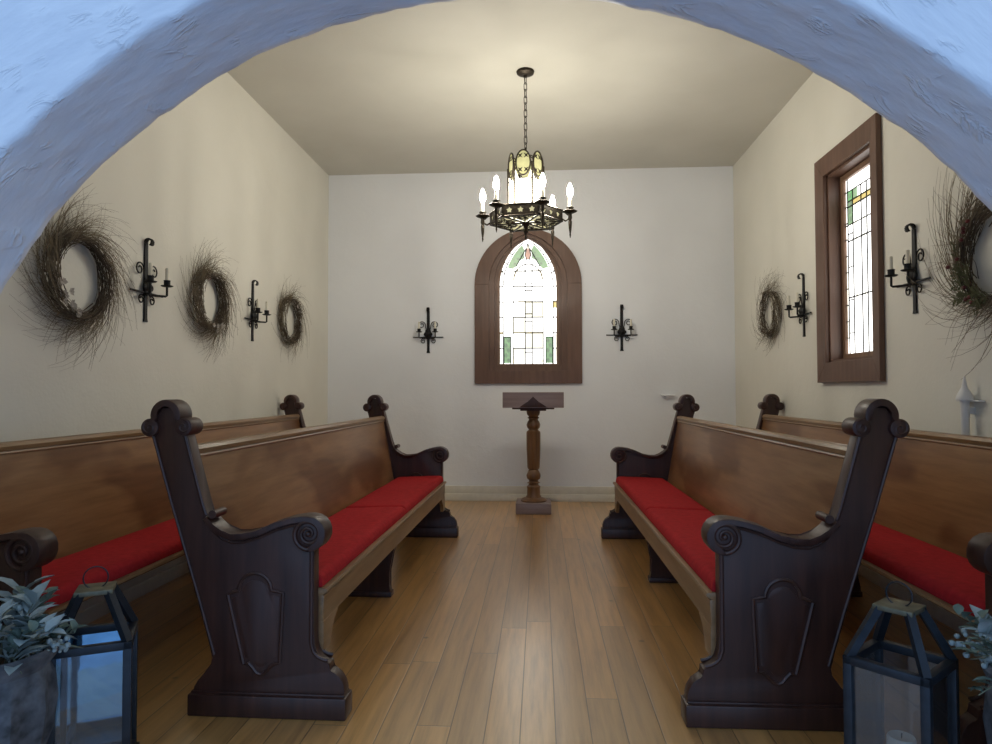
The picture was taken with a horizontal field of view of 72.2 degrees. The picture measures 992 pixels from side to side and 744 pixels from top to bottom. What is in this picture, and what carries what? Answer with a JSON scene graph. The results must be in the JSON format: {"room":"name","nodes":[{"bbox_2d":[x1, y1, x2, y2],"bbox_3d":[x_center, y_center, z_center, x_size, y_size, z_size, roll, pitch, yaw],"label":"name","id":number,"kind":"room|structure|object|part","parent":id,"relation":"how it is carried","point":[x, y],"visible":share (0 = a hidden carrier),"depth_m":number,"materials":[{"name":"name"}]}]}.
{"room":"church","nodes":[
{"label":"church","id":0,"kind":"room"},
{"bbox_2d":[0,72,328,441],"bbox_3d":[-1.938,-0.430,4.309,0.160,3.267,5.421,0,-2,4],"label":"wall","id":1,"kind":"structure","parent":0,"point":[216,165],"depth_m":4.11,"materials":[{"name":"beige paint"}]},
{"bbox_2d":[12,184,141,368],"bbox_3d":[-1.883,-0.432,3.087,0.099,0.867,0.874,0,-2,4],"label":"twig wreath","id":2,"kind":"object","parent":1,"relation":"attached to","point":[52,269],"visible":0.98,"depth_m":3.05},
{"bbox_2d":[130,238,173,321],"bbox_3d":[-1.842,-0.497,3.672,0.111,0.453,0.304,0,-2,4],"label":"wall sconce","id":3,"kind":"object","parent":1,"relation":"attached to","point":[147,286],"visible":1,"depth_m":3.67,"materials":[{"name":"black metal"}]},
{"bbox_3d":[-1.853,-0.445,3.623,0.013,0.064,0.102,1,-2,-40],"label":"arm","id":4,"kind":"part","parent":3,"relation":"part of","materials":[{"name":"black metal"}]},
{"bbox_2d":[149,263,152,274],"bbox_3d":[-1.824,-0.536,3.592,0.019,0.083,0.019,0,-2,4],"label":"candle","id":5,"kind":"object","parent":3,"relation":"on","point":[150,264],"depth_m":3.59,"materials":[{"name":"beige wax"}]},
{"bbox_3d":[-1.847,-0.442,3.720,0.101,0.064,0.013,1,-2,-42],"label":"arm","id":6,"kind":"part","parent":3,"relation":"part of","materials":[{"name":"black metal"}]},
{"bbox_2d":[165,268,168,279],"bbox_3d":[-1.814,-0.532,3.752,0.019,0.083,0.019,0,-2,4],"label":"candle","id":7,"kind":"object","parent":3,"relation":"on","point":[167,269],"depth_m":3.74,"materials":[{"name":"beige wax"}]},
{"bbox_2d":[176,237,241,363],"bbox_3d":[-1.803,-0.460,4.320,0.098,0.814,0.810,0,-2,4],"label":"twig wreath","id":8,"kind":"object","parent":1,"relation":"attached to","point":[223,313],"visible":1,"depth_m":4.30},
{"bbox_2d":[244,280,270,340],"bbox_3d":[-1.753,-0.455,5.039,0.111,0.453,0.304,0,-2,4],"label":"wall sconce","id":9,"kind":"object","parent":1,"relation":"attached to","point":[254,313],"visible":1,"depth_m":5.03,"materials":[{"name":"black metal"}]},
{"bbox_2d":[273,278,309,360],"bbox_3d":[-1.711,-0.437,5.753,0.106,0.775,0.777,0,-2,4],"label":"twig wreath","id":10,"kind":"object","parent":1,"relation":"attached to","point":[291,299],"visible":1,"depth_m":5.73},
{"bbox_2d":[0,0,991,294],"bbox_3d":[-0.038,-0.616,1.353,4.436,3.467,0.239,0,-2,4],"label":"wall","id":11,"kind":"structure","parent":0,"point":[80,80],"depth_m":1.32,"materials":[{"name":"paint"}]},
{"bbox_2d":[228,0,812,174],"bbox_3d":[0.142,-2.131,4.221,4.336,0.120,5.421,0,-2,4],"label":"ceiling","id":12,"kind":"structure","parent":0,"point":[437,87],"depth_m":4.95,"materials":[{"name":"paint"}]},
{"bbox_2d":[476,67,576,247],"bbox_3d":[0.202,-1.478,4.639,0.697,1.162,0.646,0,-2,4],"label":"chandelier","id":13,"kind":"object","parent":12,"relation":"hanging from","point":[527,208],"visible":1,"depth_m":4.54,"materials":[{"name":"brown metal"}]},
{"bbox_3d":[-0.092,-1.217,4.693,0.038,0.095,0.038,-1,-2,26],"label":"bulb","id":14,"kind":"part","parent":13,"relation":"part of","materials":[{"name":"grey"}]},
{"bbox_3d":[-0.072,-0.987,4.686,0.072,0.185,0.032,0,-2,4],"label":"arm","id":15,"kind":"part","parent":13,"relation":"part of","materials":[{"name":"brown metal"}]},
{"bbox_3d":[0.002,-1.225,4.407,0.038,0.095,0.038,0,-2,-19],"label":"bulb","id":16,"kind":"part","parent":13,"relation":"part of","materials":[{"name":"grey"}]},
{"bbox_3d":[0.018,-0.995,4.414,0.071,0.185,0.031,1,-2,-41],"label":"arm","id":17,"kind":"part","parent":13,"relation":"part of","materials":[{"name":"brown metal"}]},
{"bbox_3d":[0.105,-1.397,4.605,0.002,0.161,0.090,0,-2,-18],"label":"medallion glass","id":18,"kind":"part","parent":13,"relation":"part of","materials":[{"name":"yellow glass"}]},
{"bbox_3d":[0.107,-1.190,4.600,0.002,0.325,0.110,0,-2,-18],"label":"glass panel","id":19,"kind":"part","parent":13,"relation":"part of","materials":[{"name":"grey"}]},
{"bbox_3d":[0.113,-0.982,4.892,0.031,0.185,0.071,0,-2,-11],"label":"arm","id":20,"kind":"part","parent":13,"relation":"part of","materials":[{"name":"brown metal"}]},
{"bbox_3d":[0.182,-1.192,4.533,0.110,0.325,0.002,0,-2,12],"label":"glass panel","id":21,"kind":"part","parent":13,"relation":"part of","materials":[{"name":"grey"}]},
{"bbox_3d":[0.181,-1.399,4.537,0.090,0.161,0.002,0,-2,12],"label":"medallion glass","id":22,"kind":"part","parent":13,"relation":"part of","materials":[{"name":"yellow glass"}]},
{"bbox_3d":[0.202,-1.767,4.647,0.023,0.523,0.015,1,-2,-24],"label":"chain","id":23,"kind":"part","parent":13,"relation":"part of","materials":[{"name":"brown metal"}]},
{"bbox_3d":[0.203,-1.051,4.627,0.477,0.066,0.448,0,-2,4],"label":"band glass","id":24,"kind":"part","parent":13,"relation":"part of","materials":[{"name":"yellow"}]},
{"bbox_3d":[0.203,-1.021,4.627,0.478,0.001,0.449,0,-2,4],"label":"glass","id":25,"kind":"part","parent":13,"relation":"part of","materials":[{"name":"glass"}]},
{"bbox_3d":[0.278,-1.192,4.564,0.002,0.325,0.110,-2,-2,42],"label":"glass panel","id":26,"kind":"part","parent":13,"relation":"part of","materials":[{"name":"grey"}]},
{"bbox_3d":[0.279,-1.398,4.569,0.002,0.161,0.090,-2,-2,42],"label":"medallion glass","id":27,"kind":"part","parent":13,"relation":"part of","materials":[{"name":"yellow glass"}]},
{"bbox_3d":[0.294,-0.997,4.360,0.031,0.185,0.071,0,-2,-11],"label":"arm","id":28,"kind":"part","parent":13,"relation":"part of","materials":[{"name":"brown metal"}]},
{"bbox_3d":[0.297,-1.228,4.346,0.038,0.095,0.038,-1,-2,26],"label":"bulb","id":29,"kind":"part","parent":13,"relation":"part of","materials":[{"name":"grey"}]},
{"bbox_3d":[0.388,-0.984,4.837,0.071,0.185,0.031,1,-2,-41],"label":"arm","id":30,"kind":"part","parent":13,"relation":"part of","materials":[{"name":"brown metal"}]},
{"bbox_3d":[0.403,-1.214,4.857,0.038,0.095,0.038,-1,-2,26],"label":"bulb","id":31,"kind":"part","parent":13,"relation":"part of","materials":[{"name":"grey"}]},
{"bbox_3d":[0.478,-0.992,4.566,0.072,0.185,0.032,0,-2,4],"label":"arm","id":32,"kind":"part","parent":13,"relation":"part of","materials":[{"name":"brown metal"}]},
{"bbox_3d":[0.497,-1.222,4.571,0.038,0.095,0.038,-1,-2,26],"label":"bulb","id":33,"kind":"part","parent":13,"relation":"part of","materials":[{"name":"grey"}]},
{"bbox_2d":[327,166,735,486],"bbox_3d":[0.316,-0.365,6.798,4.016,3.267,0.160,0,-2,4],"label":"wall","id":34,"kind":"structure","parent":0,"point":[657,243],"depth_m":6.71,"materials":[{"name":"paint"}]},
{"bbox_2d":[413,307,442,352],"bbox_3d":[-0.678,-0.417,6.726,0.304,0.453,0.111,0,-2,4],"label":"wall sconce","id":35,"kind":"object","parent":34,"relation":"attached to","point":[428,334],"visible":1,"depth_m":6.76,"materials":[{"name":"black metal"}]},
{"bbox_2d":[475,231,581,383],"bbox_3d":[0.318,-0.653,6.749,1.054,1.535,0.117,0,-2,4],"label":"window","id":36,"kind":"structure","parent":34,"relation":"in","point":[528,294],"depth_m":6.74,"materials":[{"name":"brown wood"}]},
{"bbox_3d":[0.320,-0.707,6.782,0.636,1.296,0.048,0,-2,4],"label":"sash","id":37,"kind":"part","parent":36,"relation":"part of","materials":[{"name":"brown wood"}]},
{"bbox_3d":[0.318,-0.689,6.756,0.778,1.366,0.070,0,-2,4],"label":"frame","id":38,"kind":"part","parent":36,"relation":"part of","materials":[{"name":"brown wood"}]},
{"bbox_3d":[0.321,-0.720,6.803,0.586,1.298,0.012,0,-2,4],"label":"glass","id":39,"kind":"part","parent":36,"relation":"part of","materials":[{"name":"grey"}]},
{"bbox_2d":[445,486,614,501],"bbox_3d":[0.313,1.192,6.659,3.956,0.146,0.030,0,-2,4],"label":"baseboard","id":40,"kind":"structure","parent":34,"relation":"attached to","point":[452,493],"depth_m":6.65,"materials":[{"name":"white paint"}]},
{"bbox_2d":[606,304,637,350],"bbox_3d":[1.226,-0.433,6.602,0.304,0.453,0.111,0,-2,4],"label":"wall sconce","id":41,"kind":"object","parent":34,"relation":"attached to","point":[621,332],"visible":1,"depth_m":6.64,"materials":[{"name":"black metal"}]},
{"bbox_2d":[661,394,674,397],"bbox_3d":[1.666,0.236,6.585,0.124,0.038,0.054,0,-2,4],"label":"wall ledge","id":42,"kind":"object","parent":34,"relation":"attached to","point":[665,395],"visible":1,"depth_m":6.56,"materials":[{"name":"paint"}]},
{"bbox_2d":[87,501,985,743],"bbox_3d":[0.141,1.252,4.007,4.336,0.120,5.661,0,-2,4],"label":"floor","id":43,"kind":"structure","parent":0,"point":[514,628],"depth_m":2.82,"materials":[{"name":"brown wood"}]},
{"bbox_2d":[0,575,86,743],"bbox_3d":[-1.260,0.844,1.718,0.382,0.574,0.480,1,-2,-37],"label":"stone planter","id":44,"kind":"object","parent":43,"relation":"on","point":[29,694],"visible":1,"depth_m":1.70,"materials":[{"name":"stone"}]},
{"bbox_2d":[47,566,139,743],"bbox_3d":[-1.137,0.844,1.925,0.218,0.585,0.218,1,-2,-23],"label":"lantern","id":45,"kind":"object","parent":43,"relation":"on","point":[97,681],"visible":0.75,"depth_m":1.98,"materials":[{"name":"metal"}]},
{"bbox_3d":[-1.218,0.928,1.888,0.003,0.323,0.167,1,-2,-23],"label":"glass pane","id":46,"kind":"part","parent":45,"relation":"part of","materials":[{"name":"clear glass"}]},
{"bbox_3d":[-1.136,0.930,1.923,0.202,0.372,0.202,1,-2,-23],"label":"frame","id":47,"kind":"part","parent":45,"relation":"part of","materials":[{"name":"metal"}]},
{"bbox_3d":[-1.171,0.931,2.004,0.167,0.323,0.003,1,-2,-23],"label":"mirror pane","id":48,"kind":"part","parent":45,"relation":"part of","materials":[{"name":"clear glass"}]},
{"bbox_3d":[-1.137,0.584,1.932,0.066,0.066,0.004,1,-2,-23],"label":"ring handle","id":49,"kind":"part","parent":45,"relation":"part of","materials":[{"name":"metal"}]},
{"bbox_3d":[-1.055,0.929,1.958,0.003,0.323,0.167,1,-2,-23],"label":"glass pane","id":50,"kind":"part","parent":45,"relation":"part of","materials":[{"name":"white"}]},
{"bbox_2d":[0,395,305,625],"bbox_3d":[-1.510,0.662,3.789,0.712,1.053,3.566,0,-2,4],"label":"pew","id":51,"kind":"object","parent":43,"relation":"on","point":[62,496],"visible":0.46,"depth_m":2.82,"materials":[{"name":"brown wood"}]},
{"bbox_3d":[-1.613,0.593,2.056,0.676,0.955,0.049,0,-2,4],"label":"panel","id":52,"kind":"part","parent":51,"relation":"part of","materials":[{"name":"brown wood"}]},
{"bbox_3d":[-1.549,0.526,2.053,0.420,0.135,0.091,0,-2,4],"label":"armrest","id":53,"kind":"part","parent":51,"relation":"part of","materials":[{"name":"brown wood"}]},
{"bbox_3d":[-1.639,0.580,2.058,0.617,0.751,0.065,0,-2,4],"label":"edge moulding","id":54,"kind":"part","parent":51,"relation":"part of","materials":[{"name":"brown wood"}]},
{"bbox_2d":[41,518,182,609],"bbox_3d":[-1.435,0.757,3.777,0.352,0.058,3.410,0,-2,4],"label":"seat cushion","id":55,"kind":"object","parent":51,"relation":"on","point":[124,555],"visible":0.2,"depth_m":2.56,"materials":[{"name":"red fabric"}]},
{"bbox_3d":[-1.433,0.792,3.780,0.394,0.033,3.434,0,-2,4],"label":"seat","id":56,"kind":"part","parent":51,"relation":"part of","materials":[{"name":"red fabric"}]},
{"bbox_2d":[54,555,189,626],"bbox_3d":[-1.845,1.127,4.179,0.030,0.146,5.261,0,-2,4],"label":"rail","id":57,"kind":"structure","parent":51,"relation":"attached to","point":[96,607],"depth_m":3.56,"materials":[{"name":"brown wood"}]},
{"bbox_3d":[-1.685,0.556,3.803,0.114,0.477,3.434,0,-2,4],"label":"backrest","id":58,"kind":"part","parent":51,"relation":"part of","materials":[{"name":"brown wood"}]},
{"bbox_3d":[-1.728,0.316,3.813,0.054,0.045,3.430,0,-2,4],"label":"rail","id":59,"kind":"part","parent":51,"relation":"part of","materials":[{"name":"brown wood"}]},
{"bbox_3d":[-1.413,0.676,5.524,0.617,0.751,0.065,0,-2,4],"label":"edge moulding","id":60,"kind":"part","parent":51,"relation":"part of","materials":[{"name":"brown wood"}]},
{"bbox_3d":[-1.388,0.689,5.522,0.676,0.955,0.049,0,-2,4],"label":"panel","id":61,"kind":"part","parent":51,"relation":"part of","materials":[{"name":"brown wood"}]},
{"bbox_2d":[141,395,458,720],"bbox_3d":[-0.741,0.658,3.692,0.712,1.053,2.876,0,-2,4],"label":"pew","id":62,"kind":"object","parent":43,"relation":"on","point":[251,513],"visible":0.96,"depth_m":2.30,"materials":[{"name":"brown wood"}]},
{"bbox_3d":[-0.861,0.586,2.307,0.617,0.751,0.065,0,-2,4],"label":"edge moulding","id":63,"kind":"part","parent":62,"relation":"part of","materials":[{"name":"brown wood"}]},
{"bbox_3d":[-0.835,0.599,2.304,0.676,0.955,0.049,0,-2,4],"label":"panel","id":64,"kind":"part","parent":62,"relation":"part of","materials":[{"name":"brown wood"}]},
{"bbox_3d":[-0.771,0.531,2.301,0.420,0.135,0.091,0,-2,4],"label":"armrest","id":65,"kind":"part","parent":62,"relation":"part of","materials":[{"name":"brown wood"}]},
{"bbox_3d":[-0.958,0.312,3.718,0.054,0.045,2.740,0,-2,4],"label":"rail","id":66,"kind":"part","parent":62,"relation":"part of","materials":[{"name":"brown wood"}]},
{"bbox_3d":[-0.915,0.552,3.708,0.114,0.477,2.744,0,-2,4],"label":"backrest","id":67,"kind":"part","parent":62,"relation":"part of","materials":[{"name":"brown wood"}]},
{"bbox_2d":[319,507,405,586],"bbox_3d":[-0.715,0.735,3.012,0.352,0.057,1.380,0,-2,4],"label":"seat cushion","id":68,"kind":"object","parent":62,"relation":"on","point":[354,530],"visible":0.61,"depth_m":3.00,"materials":[{"name":"red fabric"}]},
{"bbox_3d":[-0.492,0.839,3.669,0.026,0.089,2.740,0,-2,4],"label":"rail","id":69,"kind":"part","parent":62,"relation":"part of","materials":[{"name":"brown wood"}]},
{"bbox_3d":[-0.664,0.788,3.683,0.394,0.033,2.744,0,-2,4],"label":"seat","id":70,"kind":"part","parent":62,"relation":"part of","materials":[{"name":"red fabric"}]},
{"bbox_2d":[346,476,443,512],"bbox_3d":[-0.613,0.772,4.371,0.352,0.057,1.340,0,-2,4],"label":"seat cushion","id":71,"kind":"object","parent":62,"relation":"on","point":[405,492],"visible":0.88,"depth_m":4.19,"materials":[{"name":"red fabric"}]},
{"bbox_3d":[-0.652,0.662,5.083,0.617,0.751,0.065,0,-2,4],"label":"edge moulding","id":72,"kind":"part","parent":62,"relation":"part of","materials":[{"name":"brown wood"}]},
{"bbox_3d":[-0.627,0.675,5.080,0.676,0.955,0.049,0,-2,4],"label":"panel","id":73,"kind":"part","parent":62,"relation":"part of","materials":[{"name":"brown wood"}]},
{"bbox_3d":[-0.563,0.608,5.077,0.420,0.135,0.091,0,-2,4],"label":"armrest","id":74,"kind":"part","parent":62,"relation":"part of","materials":[{"name":"brown wood"}]},
{"bbox_2d":[503,392,563,514],"bbox_3d":[0.336,0.715,6.098,0.536,1.068,0.341,0,-2,4],"label":"lectern","id":75,"kind":"object","parent":43,"relation":"on","point":[533,403],"visible":1,"depth_m":5.96,"materials":[{"name":"brown wood"}]},
{"bbox_3d":[0.336,0.332,6.114,0.370,0.029,0.300,0,-2,4],"label":"bracket plate","id":76,"kind":"part","parent":75,"relation":"part of","materials":[{"name":"brown wood"}]},
{"bbox_3d":[0.337,0.749,6.103,0.236,0.810,0.236,0,-2,4],"label":"turned post","id":77,"kind":"part","parent":75,"relation":"part of","materials":[{"name":"brown wood"}]},
{"bbox_2d":[601,394,909,731],"bbox_3d":[1.047,0.652,3.600,0.712,1.053,2.876,0,-2,3],"label":"pew","id":78,"kind":"object","parent":43,"relation":"on","point":[788,533],"visible":0.91,"depth_m":2.19,"materials":[{"name":"brown wood"}]},
{"bbox_3d":[1.055,0.603,4.997,0.420,0.135,0.091,0,-2,3],"label":"armrest","id":79,"kind":"part","parent":78,"relation":"part of","materials":[{"name":"brown wood"}]},
{"bbox_3d":[1.119,0.669,4.991,0.676,0.955,0.049,0,-2,3],"label":"panel","id":80,"kind":"part","parent":78,"relation":"part of","materials":[{"name":"brown wood"}]},
{"bbox_3d":[1.145,0.656,4.990,0.617,0.751,0.065,0,-2,3],"label":"edge moulding","id":81,"kind":"part","parent":78,"relation":"part of","materials":[{"name":"brown wood"}]},
{"bbox_2d":[616,476,708,513],"bbox_3d":[1.012,0.767,4.290,0.352,0.057,1.340,0,-2,3],"label":"seat cushion","id":82,"kind":"object","parent":78,"relation":"on","point":[646,493],"visible":0.88,"depth_m":4.11,"materials":[{"name":"red fabric"}]},
{"bbox_3d":[0.971,0.782,3.601,0.394,0.033,2.744,0,-2,3],"label":"seat","id":83,"kind":"part","parent":78,"relation":"part of","materials":[{"name":"red fabric"}]},
{"bbox_3d":[0.799,0.835,3.610,0.026,0.089,2.740,0,-2,3],"label":"rail","id":84,"kind":"part","parent":78,"relation":"part of","materials":[{"name":"brown wood"}]},
{"bbox_2d":[645,508,715,591],"bbox_3d":[0.932,0.729,2.929,0.352,0.057,1.380,0,-2,3],"label":"seat cushion","id":85,"kind":"object","parent":78,"relation":"on","point":[681,528],"visible":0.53,"depth_m":2.95,"materials":[{"name":"red fabric"}]},
{"bbox_3d":[1.222,0.544,3.593,0.114,0.477,2.744,0,-2,3],"label":"backrest","id":86,"kind":"part","parent":78,"relation":"part of","materials":[{"name":"brown wood"}]},
{"bbox_3d":[1.263,0.304,3.597,0.054,0.045,2.740,0,-2,3],"label":"rail","id":87,"kind":"part","parent":78,"relation":"part of","materials":[{"name":"brown wood"}]},
{"bbox_3d":[0.891,0.526,2.217,0.420,0.135,0.091,0,-2,3],"label":"armrest","id":88,"kind":"part","parent":78,"relation":"part of","materials":[{"name":"brown wood"}]},
{"bbox_3d":[0.955,0.592,2.212,0.676,0.955,0.049,0,-2,3],"label":"panel","id":89,"kind":"part","parent":78,"relation":"part of","materials":[{"name":"brown wood"}]},
{"bbox_3d":[0.981,0.579,2.211,0.617,0.751,0.065,0,-2,3],"label":"edge moulding","id":90,"kind":"part","parent":78,"relation":"part of","materials":[{"name":"brown wood"}]},
{"bbox_2d":[756,394,991,743],"bbox_3d":[1.762,0.651,3.607,0.712,1.053,3.466,0,-2,4],"label":"pew","id":91,"kind":"object","parent":43,"relation":"on","point":[937,491],"visible":0.4,"depth_m":2.85,"materials":[{"name":"brown wood"}]},
{"bbox_3d":[1.861,0.676,5.291,0.676,0.955,0.049,0,-2,4],"label":"panel","id":92,"kind":"part","parent":91,"relation":"part of","materials":[{"name":"brown wood"}]},
{"bbox_3d":[1.887,0.663,5.290,0.617,0.751,0.065,0,-2,4],"label":"edge moulding","id":93,"kind":"part","parent":91,"relation":"part of","materials":[{"name":"brown wood"}]},
{"bbox_3d":[1.936,0.543,3.599,0.114,0.477,3.334,0,-2,4],"label":"backrest","id":94,"kind":"part","parent":91,"relation":"part of","materials":[{"name":"brown wood"}]},
{"bbox_3d":[1.977,0.303,3.602,0.054,0.045,3.330,0,-2,4],"label":"rail","id":95,"kind":"part","parent":91,"relation":"part of","materials":[{"name":"brown wood"}]},
{"bbox_3d":[1.685,0.781,3.608,0.394,0.033,3.334,0,-2,4],"label":"seat","id":96,"kind":"part","parent":91,"relation":"part of","materials":[{"name":"red fabric"}]},
{"bbox_2d":[858,564,985,645],"bbox_3d":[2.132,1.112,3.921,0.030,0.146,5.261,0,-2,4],"label":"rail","id":97,"kind":"structure","parent":91,"relation":"attached to","point":[940,614],"depth_m":3.35,"materials":[{"name":"brown wood"}]},
{"bbox_2d":[863,522,985,615],"bbox_3d":[1.686,0.747,3.605,0.352,0.057,3.310,0,-2,4],"label":"seat cushion","id":98,"kind":"object","parent":91,"relation":"on","point":[946,575],"visible":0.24,"depth_m":2.43,"materials":[{"name":"red fabric"}]},
{"bbox_3d":[1.642,0.583,1.925,0.676,0.955,0.049,0,-2,4],"label":"panel","id":99,"kind":"part","parent":91,"relation":"part of","materials":[{"name":"brown wood"}]},
{"bbox_3d":[1.668,0.570,1.923,0.617,0.751,0.065,0,-2,4],"label":"edge moulding","id":100,"kind":"part","parent":91,"relation":"part of","materials":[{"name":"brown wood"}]},
{"bbox_3d":[1.578,0.516,1.931,0.420,0.135,0.091,0,-2,4],"label":"armrest","id":101,"kind":"part","parent":91,"relation":"part of","materials":[{"name":"brown wood"}]},
{"bbox_2d":[843,581,959,743],"bbox_3d":[1.044,0.835,1.754,0.218,0.585,0.218,1,-2,-39],"label":"lantern","id":102,"kind":"object","parent":43,"relation":"on","point":[864,670],"visible":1,"depth_m":1.75,"materials":[{"name":"metal"}]},
{"bbox_3d":[0.988,0.922,1.820,0.167,0.323,0.003,1,-2,-39],"label":"glass pane","id":103,"kind":"part","parent":102,"relation":"part of","materials":[{"name":"white"}]},
{"bbox_3d":[1.043,0.575,1.761,0.004,0.066,0.066,1,-2,-39],"label":"ring handle","id":104,"kind":"part","parent":102,"relation":"part of","materials":[{"name":"metal"}]},
{"bbox_3d":[1.044,0.921,1.751,0.202,0.372,0.202,1,-2,-39],"label":"frame","id":105,"kind":"part","parent":102,"relation":"part of","materials":[{"name":"metal"}]},
{"bbox_2d":[886,730,916,743],"bbox_3d":[1.044,1.016,1.749,0.068,0.175,0.068,0,-2,4],"label":"candle","id":106,"kind":"object","parent":102,"relation":"on","point":[893,736],"depth_m":1.75,"materials":[{"name":"white wax"}]},
{"bbox_3d":[1.100,0.917,1.683,0.167,0.323,0.003,1,-2,-39],"label":"glass pane","id":107,"kind":"part","parent":102,"relation":"part of","materials":[{"name":"white"}]},
{"bbox_2d":[947,604,991,743],"bbox_3d":[1.307,0.834,1.589,0.410,0.576,0.430,-2,-2,43],"label":"stone planter","id":108,"kind":"object","parent":43,"relation":"on","point":[983,620],"visible":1,"depth_m":1.64,"materials":[{"name":"stone"}]},
{"bbox_2d":[733,73,991,437],"bbox_3d":[2.224,-0.448,3.959,0.160,3.267,5.261,0,-2,4],"label":"wall","id":109,"kind":"structure","parent":0,"point":[774,188],"depth_m":4.31,"materials":[{"name":"beige paint"}]},
{"bbox_2d":[751,269,791,352],"bbox_3d":[2.187,-0.488,5.463,0.101,0.721,0.782,0,-2,4],"label":"twig wreath","id":110,"kind":"object","parent":109,"relation":"attached to","point":[767,332],"visible":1,"depth_m":5.45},
{"bbox_2d":[784,273,811,336],"bbox_3d":[2.144,-0.478,4.856,0.111,0.453,0.304,0,-2,4],"label":"wall sconce","id":111,"kind":"object","parent":109,"relation":"attached to","point":[801,306],"visible":1,"depth_m":4.84,"materials":[{"name":"black metal"}]},
{"bbox_3d":[2.156,-0.423,4.902,0.013,0.064,0.101,1,-2,-40],"label":"arm","id":112,"kind":"part","parent":111,"relation":"part of","materials":[{"name":"black metal"}]},
{"bbox_2d":[814,113,885,382],"bbox_3d":[2.218,-0.679,4.145,0.194,1.480,0.840,0,-2,4],"label":"window","id":113,"kind":"structure","parent":109,"relation":"in","point":[850,309],"depth_m":4.25,"materials":[{"name":"brown wood"}]},
{"bbox_3d":[2.238,-0.680,4.114,0.034,1.188,0.598,0,-2,4],"label":"sash","id":114,"kind":"part","parent":113,"relation":"part of","materials":[{"name":"brown wood"}]},
{"bbox_3d":[2.244,-0.680,4.114,0.011,1.124,0.534,0,-2,4],"label":"glass","id":115,"kind":"part","parent":113,"relation":"part of","materials":[{"name":"grey glass"}]},
{"bbox_2d":[884,223,930,313],"bbox_3d":[2.051,-0.520,3.420,0.111,0.453,0.304,0,-2,4],"label":"wall sconce","id":116,"kind":"object","parent":109,"relation":"attached to","point":[910,268],"visible":0.96,"depth_m":3.41,"materials":[{"name":"black metal"}]},
{"bbox_2d":[889,256,892,268],"bbox_3d":[2.034,-0.554,3.502,0.019,0.083,0.019,0,-2,4],"label":"candle","id":117,"kind":"object","parent":116,"relation":"on","point":[890,258],"depth_m":3.50,"materials":[{"name":"beige wax"}]},
{"bbox_3d":[2.063,-0.465,3.466,0.013,0.064,0.101,1,-2,-40],"label":"arm","id":118,"kind":"part","parent":116,"relation":"part of","materials":[{"name":"black metal"}]},
{"bbox_2d":[905,250,909,263],"bbox_3d":[2.023,-0.559,3.343,0.019,0.083,0.019,0,-2,4],"label":"candle","id":119,"kind":"object","parent":116,"relation":"on","point":[907,253],"depth_m":3.34,"materials":[{"name":"beige wax"}]},
{"bbox_3d":[2.057,-0.467,3.370,0.102,0.064,0.013,1,-2,-42],"label":"arm","id":120,"kind":"part","parent":116,"relation":"part of","materials":[{"name":"black metal"}]},
{"bbox_2d":[909,166,991,378],"bbox_3d":[2.011,-0.516,2.789,0.105,1.098,1.125,0,-2,4],"label":"twig wreath","id":121,"kind":"object","parent":109,"relation":"attached to","point":[964,242],"visible":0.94,"depth_m":2.93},
{"bbox_2d":[955,376,984,434],"bbox_3d":[2.044,0.170,2.960,0.073,0.306,0.150,0,-2,4],"label":"wall bracket","id":122,"kind":"object","parent":109,"relation":"attached to","point":[964,396],"visible":0.94,"depth_m":2.95,"materials":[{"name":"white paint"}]},
{"bbox_2d":[957,400,984,401],"bbox_3d":[2.066,0.125,2.960,0.029,0.008,0.150,0,-2,4],"label":"shelf","id":123,"kind":"object","parent":122,"relation":"attached to","point":[957,400],"depth_m":2.91,"materials":[{"name":"white paint"}]}
]}

